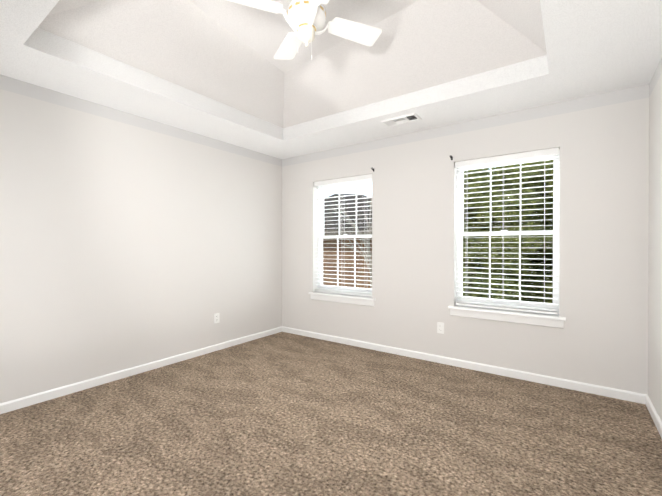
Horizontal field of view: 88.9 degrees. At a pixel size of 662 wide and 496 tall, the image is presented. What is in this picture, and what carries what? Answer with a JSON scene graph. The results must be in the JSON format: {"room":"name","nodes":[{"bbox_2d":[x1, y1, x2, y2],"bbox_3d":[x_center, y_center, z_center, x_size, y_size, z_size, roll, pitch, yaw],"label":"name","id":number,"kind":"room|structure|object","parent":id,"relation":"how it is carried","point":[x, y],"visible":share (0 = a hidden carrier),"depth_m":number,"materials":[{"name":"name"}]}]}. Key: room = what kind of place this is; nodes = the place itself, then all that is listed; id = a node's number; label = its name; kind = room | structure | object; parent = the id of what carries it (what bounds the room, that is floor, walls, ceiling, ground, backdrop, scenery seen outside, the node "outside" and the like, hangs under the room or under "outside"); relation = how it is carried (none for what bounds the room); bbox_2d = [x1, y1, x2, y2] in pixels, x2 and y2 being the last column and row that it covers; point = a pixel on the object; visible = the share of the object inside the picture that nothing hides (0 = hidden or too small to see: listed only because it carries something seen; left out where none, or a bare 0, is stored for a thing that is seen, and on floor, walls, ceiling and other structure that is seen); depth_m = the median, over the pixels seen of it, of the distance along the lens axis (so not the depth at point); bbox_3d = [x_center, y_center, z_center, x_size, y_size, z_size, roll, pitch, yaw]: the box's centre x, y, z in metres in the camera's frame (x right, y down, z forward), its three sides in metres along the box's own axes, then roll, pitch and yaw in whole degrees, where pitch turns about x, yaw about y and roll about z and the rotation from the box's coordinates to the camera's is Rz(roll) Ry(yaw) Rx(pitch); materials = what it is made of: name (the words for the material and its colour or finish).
{"room":"empty bedroom","nodes":[
{"label":"empty bedroom","id":0,"kind":"room"},
{"bbox_2d":[0,74,281,402],"bbox_3d":[-1.836,-0.354,3.355,0.200,3.320,4.051,0,0,35],"label":"wall","id":1,"kind":"structure","parent":0,"point":[128,240],"depth_m":3.06,"materials":[{"name":"paint"}]},
{"bbox_2d":[0,326,283,413],"bbox_3d":[-1.747,1.149,3.305,0.014,0.073,3.600,0,0,35],"label":"baseboard","id":2,"kind":"structure","parent":1,"relation":"attached to","point":[16,404],"depth_m":3.05,"materials":[{"name":"white wood"}]},
{"bbox_2d":[214,313,219,323],"bbox_3d":[-1.321,0.809,3.904,0.007,0.114,0.070,0,0,35],"label":"electrical outlet","id":3,"kind":"object","parent":1,"relation":"attached to","point":[216,317],"visible":1,"depth_m":3.90,"materials":[{"name":"white plastic"}]},
{"bbox_2d":[0,332,661,495],"bbox_3d":[-0.199,1.251,2.196,4.221,0.120,4.051,0,0,35],"label":"floor","id":4,"kind":"structure","parent":0,"point":[283,414],"depth_m":2.17,"materials":[{"name":"carpet"}]},
{"bbox_2d":[0,0,661,158],"bbox_3d":[-0.199,-1.629,2.181,4.221,0.760,4.051,0,0,35],"label":"ceiling","id":5,"kind":"structure","parent":0,"point":[214,69],"depth_m":2.60,"materials":[{"name":"paint"}]},
{"bbox_2d":[227,0,381,59],"bbox_3d":[-0.162,-1.473,2.239,0.870,0.498,0.870,0,0,20],"label":"ceiling fan","id":6,"kind":"object","parent":5,"relation":"hanging from","point":[305,19],"visible":1,"depth_m":2.22,"materials":[{"name":"white metal"}]},
{"bbox_2d":[380,113,421,126],"bbox_3d":[0.680,-1.248,3.287,0.356,0.013,0.176,0,0,35],"label":"ceiling vent","id":7,"kind":"object","parent":5,"relation":"in","point":[403,119],"visible":1,"depth_m":3.27,"materials":[{"name":"white metal"}]},
{"bbox_2d":[282,84,648,394],"bbox_3d":[0.919,-0.356,3.755,3.821,3.320,0.200,0,0,35],"label":"wall","id":8,"kind":"structure","parent":0,"point":[601,141],"depth_m":3.17,"materials":[{"name":"paint"}]},
{"bbox_2d":[308,179,375,306],"bbox_3d":[0.164,-0.102,4.261,0.974,1.555,0.225,0,0,35],"label":"window","id":9,"kind":"structure","parent":8,"relation":"in","point":[347,298],"depth_m":4.33,"materials":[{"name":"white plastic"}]},
{"bbox_2d":[314,174,371,296],"bbox_3d":[0.147,-0.154,4.238,0.868,1.446,0.076,0,0,35],"label":"window blind","id":10,"kind":"object","parent":9,"relation":"attached to","point":[346,180],"visible":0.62,"depth_m":4.20,"materials":[{"name":"white plastic"}]},
{"bbox_2d":[437,322,443,333],"bbox_3d":[1.131,0.822,3.483,0.070,0.114,0.007,0,0,35],"label":"electrical outlet","id":11,"kind":"object","parent":8,"relation":"attached to","point":[440,327],"visible":1,"depth_m":3.48,"materials":[{"name":"white plastic"}]},
{"bbox_2d":[284,327,643,403],"bbox_3d":[0.857,1.147,3.676,3.821,0.073,0.014,0,0,35],"label":"baseboard","id":12,"kind":"structure","parent":8,"relation":"attached to","point":[548,380],"depth_m":3.20,"materials":[{"name":"white wood"}]},
{"bbox_2d":[448,149,565,328],"bbox_3d":[1.642,-0.096,3.207,0.975,1.555,0.225,0,0,35],"label":"window","id":13,"kind":"structure","parent":8,"relation":"in","point":[537,319],"depth_m":3.17,"materials":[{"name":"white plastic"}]},
{"bbox_2d":[455,147,558,314],"bbox_3d":[1.625,-0.149,3.183,0.869,1.446,0.076,0,0,35],"label":"window blind","id":14,"kind":"object","parent":13,"relation":"attached to","point":[544,153],"visible":0.81,"depth_m":3.15,"materials":[{"name":"white plastic"}]},
{"bbox_2d":[648,58,661,420],"bbox_3d":[1.437,-0.343,1.020,0.200,3.320,4.051,0,0,35],"label":"wall","id":15,"kind":"structure","parent":0,"point":[655,266],"depth_m":2.35,"materials":[{"name":"paint"}]},
{"bbox_2d":[644,394,661,437],"bbox_3d":[1.354,1.160,1.094,0.014,0.073,3.600,0,0,35],"label":"baseboard","id":16,"kind":"structure","parent":15,"relation":"attached to","point":[658,423],"depth_m":2.32,"materials":[{"name":"white wood"}]},
{"label":"outside","id":17,"kind":"structure","parent":0,"visible":0},
{"bbox_3d":[24.578,4.099,40.241,120.000,0.200,85.649,0,0,35],"label":"ground","id":18,"kind":"structure","parent":17,"visible":0},
{"bbox_2d":[323,194,371,287],"bbox_3d":[0.893,0.586,18.209,8.100,7.050,8.900,0,0,2],"label":"neighbouring house","id":19,"kind":"structure","parent":18,"relation":"on","point":[363,230],"depth_m":14.24,"materials":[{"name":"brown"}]},
{"bbox_2d":[332,160,552,302],"bbox_3d":[9.321,-2.020,12.220,15.056,12.332,17.028,0,0,35],"label":"trees","id":20,"kind":"object","parent":18,"relation":"on","point":[480,251],"depth_m":7.75,"materials":[{"name":"green plant"}]}
]}

